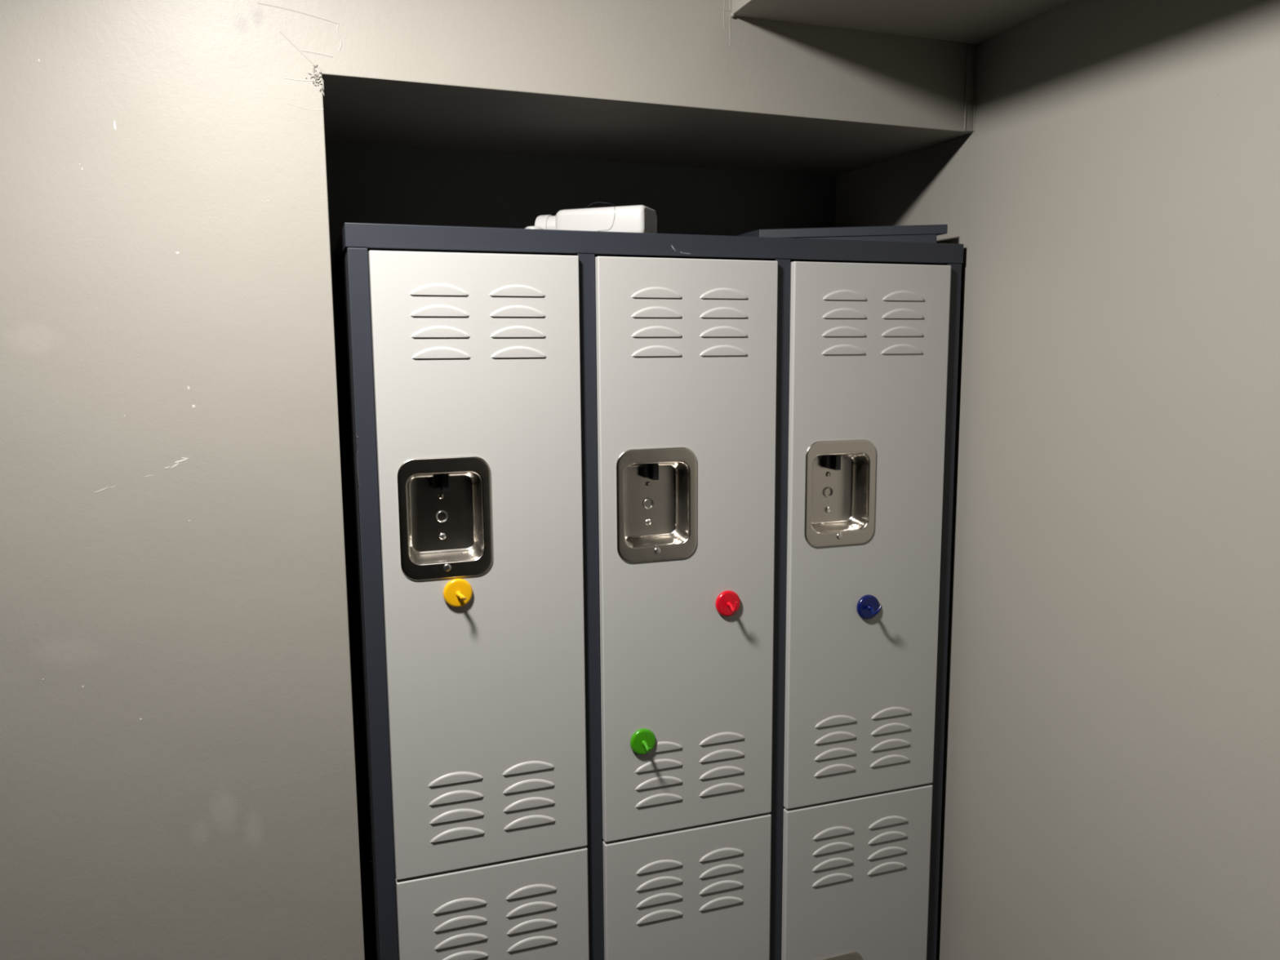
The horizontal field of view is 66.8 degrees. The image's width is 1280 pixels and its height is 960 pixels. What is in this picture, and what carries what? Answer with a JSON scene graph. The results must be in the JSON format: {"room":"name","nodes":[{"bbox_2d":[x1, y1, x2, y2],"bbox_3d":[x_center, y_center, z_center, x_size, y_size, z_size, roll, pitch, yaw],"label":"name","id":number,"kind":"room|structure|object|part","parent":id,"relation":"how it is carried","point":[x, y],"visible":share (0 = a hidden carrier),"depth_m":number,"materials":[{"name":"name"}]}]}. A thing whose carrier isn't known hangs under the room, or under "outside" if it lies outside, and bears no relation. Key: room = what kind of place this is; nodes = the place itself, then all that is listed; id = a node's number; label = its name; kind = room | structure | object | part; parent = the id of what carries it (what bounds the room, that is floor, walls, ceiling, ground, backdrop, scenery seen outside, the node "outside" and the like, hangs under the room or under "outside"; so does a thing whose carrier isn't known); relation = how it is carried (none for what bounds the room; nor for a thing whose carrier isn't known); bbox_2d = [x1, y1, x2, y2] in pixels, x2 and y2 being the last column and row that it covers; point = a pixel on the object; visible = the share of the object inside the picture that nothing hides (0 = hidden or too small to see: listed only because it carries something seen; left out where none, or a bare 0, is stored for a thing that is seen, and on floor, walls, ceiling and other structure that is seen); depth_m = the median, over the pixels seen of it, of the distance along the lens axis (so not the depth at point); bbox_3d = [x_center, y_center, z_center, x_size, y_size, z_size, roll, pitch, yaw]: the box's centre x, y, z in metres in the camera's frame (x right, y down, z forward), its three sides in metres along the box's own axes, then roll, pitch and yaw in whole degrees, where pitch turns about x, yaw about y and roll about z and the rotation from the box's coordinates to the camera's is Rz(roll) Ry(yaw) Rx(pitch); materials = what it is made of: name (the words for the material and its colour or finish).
{"room":"changing room","nodes":[
{"label":"changing room","id":0,"kind":"room"},
{"bbox_2d":[0,0,973,959],"bbox_3d":[-0.933,0.316,1.264,2.909,2.340,0.392,-3,8,-19],"label":"wall","id":1,"kind":"structure","parent":0,"point":[220,822],"depth_m":1.17,"materials":[{"name":"beige paint"}]},
{"bbox_2d":[38,58,268,719],"bbox_3d":[-0.566,-0.086,1.131,0.276,0.755,0.001,-3,8,-19],"label":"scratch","id":2,"kind":"structure","parent":1,"relation":"attached to","point":[114,124],"depth_m":1.14,"materials":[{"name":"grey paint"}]},
{"bbox_2d":[257,1,342,110],"bbox_3d":[-0.396,-0.495,1.139,0.093,0.118,0.006,-3,8,-19],"label":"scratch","id":3,"kind":"structure","parent":1,"relation":"attached to","point":[301,51],"depth_m":1.14,"materials":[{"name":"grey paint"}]},
{"bbox_2d":[714,0,734,45],"bbox_3d":[0.113,-0.671,1.293,0.028,0.174,0.009,-3,8,-19],"label":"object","id":4,"kind":"structure","parent":1,"relation":"attached to","point":[731,15],"depth_m":1.30,"materials":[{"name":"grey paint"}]},
{"bbox_2d":[964,43,977,131],"bbox_3d":[0.490,-0.582,1.440,0.019,0.125,0.009,-3,8,-19],"label":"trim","id":5,"kind":"structure","parent":1,"relation":"attached to","point":[971,88],"depth_m":1.44,"materials":[{"name":"grey paint"}]},
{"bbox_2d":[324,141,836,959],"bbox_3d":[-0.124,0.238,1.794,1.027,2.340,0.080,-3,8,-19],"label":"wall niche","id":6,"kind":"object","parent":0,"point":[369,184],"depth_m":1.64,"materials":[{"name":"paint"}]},
{"bbox_2d":[835,0,1279,959],"bbox_3d":[0.905,0.396,0.580,0.100,2.340,3.072,-3,8,-19],"label":"wall","id":7,"kind":"structure","parent":0,"point":[1115,215],"depth_m":1.23,"materials":[{"name":"beige paint"}]},
{"bbox_2d":[731,0,1073,44],"bbox_3d":[0.741,-0.597,0.138,0.398,0.251,2.600,-3,8,-19],"label":"ceiling","id":8,"kind":"structure","parent":7,"relation":"attached to","point":[969,21],"depth_m":1.30,"materials":[{"name":"beige paint"}]},
{"bbox_3d":[-0.459,1.669,0.265,3.009,0.080,3.072,-3,8,-19],"label":"floor","id":9,"kind":"structure","parent":0,"visible":0},
{"bbox_2d":[333,222,963,959],"bbox_3d":[0.016,0.524,1.602,0.899,1.824,0.368,-3,8,-19],"label":"locker","id":10,"kind":"object","parent":9,"relation":"on","point":[607,437],"depth_m":1.37,"materials":[{"name":"grey metal"}]},
{"bbox_3d":[-0.256,0.047,1.267,0.119,0.158,0.038,-3,8,-19],"label":"recessed handle","id":11,"kind":"part","parent":10,"relation":"part of","materials":[{"name":"silver metal"}]},
{"bbox_2d":[443,577,472,607],"bbox_3d":[-0.233,0.149,1.254,0.038,0.038,0.031,-3,8,-19],"label":"hook","id":12,"kind":"object","parent":10,"relation":"attached to","point":[457,593],"visible":1,"depth_m":1.26,"materials":[{"name":"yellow plastic"}]},
{"bbox_3d":[-0.205,0.119,1.287,0.265,0.820,0.024,-3,8,-19],"label":"door","id":13,"kind":"part","parent":10,"relation":"part of","materials":[{"name":"grey metal"}]},
{"bbox_3d":[-0.199,0.935,1.398,0.265,0.820,0.024,-3,8,-19],"label":"door","id":14,"kind":"part","parent":10,"relation":"part of","materials":[{"name":"grey metal"}]},
{"bbox_3d":[-0.154,-0.357,1.413,0.030,0.024,0.030,-3,8,-19],"label":"loose bottle cap","id":15,"kind":"part","parent":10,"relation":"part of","materials":[{"name":"white plastic"}]},
{"bbox_2d":[534,204,657,233],"bbox_3d":[-0.067,-0.368,1.407,0.174,0.045,0.066,2,8,18],"label":"plastic bottle","id":16,"kind":"object","parent":10,"relation":"on","point":[637,218],"visible":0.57,"depth_m":1.37,"materials":[{"name":"white plastic"}]},
{"bbox_2d":[630,728,655,755],"bbox_3d":[0.009,0.374,1.370,0.038,0.038,0.031,-3,8,-19],"label":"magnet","id":17,"kind":"object","parent":10,"relation":"attached to","point":[642,741],"visible":1,"depth_m":1.38,"materials":[{"name":"green plastic"}]},
{"bbox_3d":[0.018,0.032,1.363,0.119,0.158,0.038,-3,8,-19],"label":"recessed handle","id":18,"kind":"part","parent":10,"relation":"part of","materials":[{"name":"silver metal"}]},
{"bbox_3d":[0.069,0.104,1.383,0.265,0.820,0.024,-3,8,-19],"label":"door","id":19,"kind":"part","parent":10,"relation":"part of","materials":[{"name":"grey metal"}]},
{"bbox_3d":[0.075,0.920,1.493,0.265,0.820,0.024,-3,8,-19],"label":"door","id":20,"kind":"part","parent":10,"relation":"part of","materials":[{"name":"grey metal"}]},
{"bbox_2d":[715,590,740,616],"bbox_3d":[0.131,0.180,1.388,0.038,0.038,0.031,-3,8,-19],"label":"hook","id":21,"kind":"object","parent":10,"relation":"attached to","point":[727,603],"visible":1,"depth_m":1.40,"materials":[{"name":"red plastic"}]},
{"bbox_3d":[0.292,0.018,1.458,0.119,0.158,0.038,-3,8,-19],"label":"recessed handle","id":22,"kind":"part","parent":10,"relation":"part of","materials":[{"name":"silver metal"}]},
{"bbox_3d":[0.298,0.833,1.569,0.119,0.158,0.038,-3,8,-19],"label":"recessed handle","id":23,"kind":"part","parent":10,"relation":"part of","materials":[{"name":"silver metal"}]},
{"bbox_2d":[736,224,947,243],"bbox_3d":[0.308,-0.381,1.540,0.247,0.029,0.243,-3,8,-19],"label":"panel","id":24,"kind":"object","parent":10,"relation":"on","point":[928,233],"visible":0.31,"depth_m":1.49,"materials":[{"name":"metal"}]},
{"bbox_3d":[0.349,0.905,1.589,0.265,0.820,0.024,-3,8,-19],"label":"door","id":25,"kind":"part","parent":10,"relation":"part of","materials":[{"name":"grey metal"}]},
{"bbox_3d":[0.343,0.089,1.478,0.265,0.820,0.024,-3,8,-19],"label":"door","id":26,"kind":"part","parent":10,"relation":"part of","materials":[{"name":"grey metal"}]},
{"bbox_2d":[856,594,882,619],"bbox_3d":[0.352,0.196,1.469,0.038,0.038,0.031,-3,8,-19],"label":"hook","id":27,"kind":"object","parent":10,"relation":"attached to","point":[868,606],"visible":1,"depth_m":1.48,"materials":[{"name":"blue plastic"}]}
]}

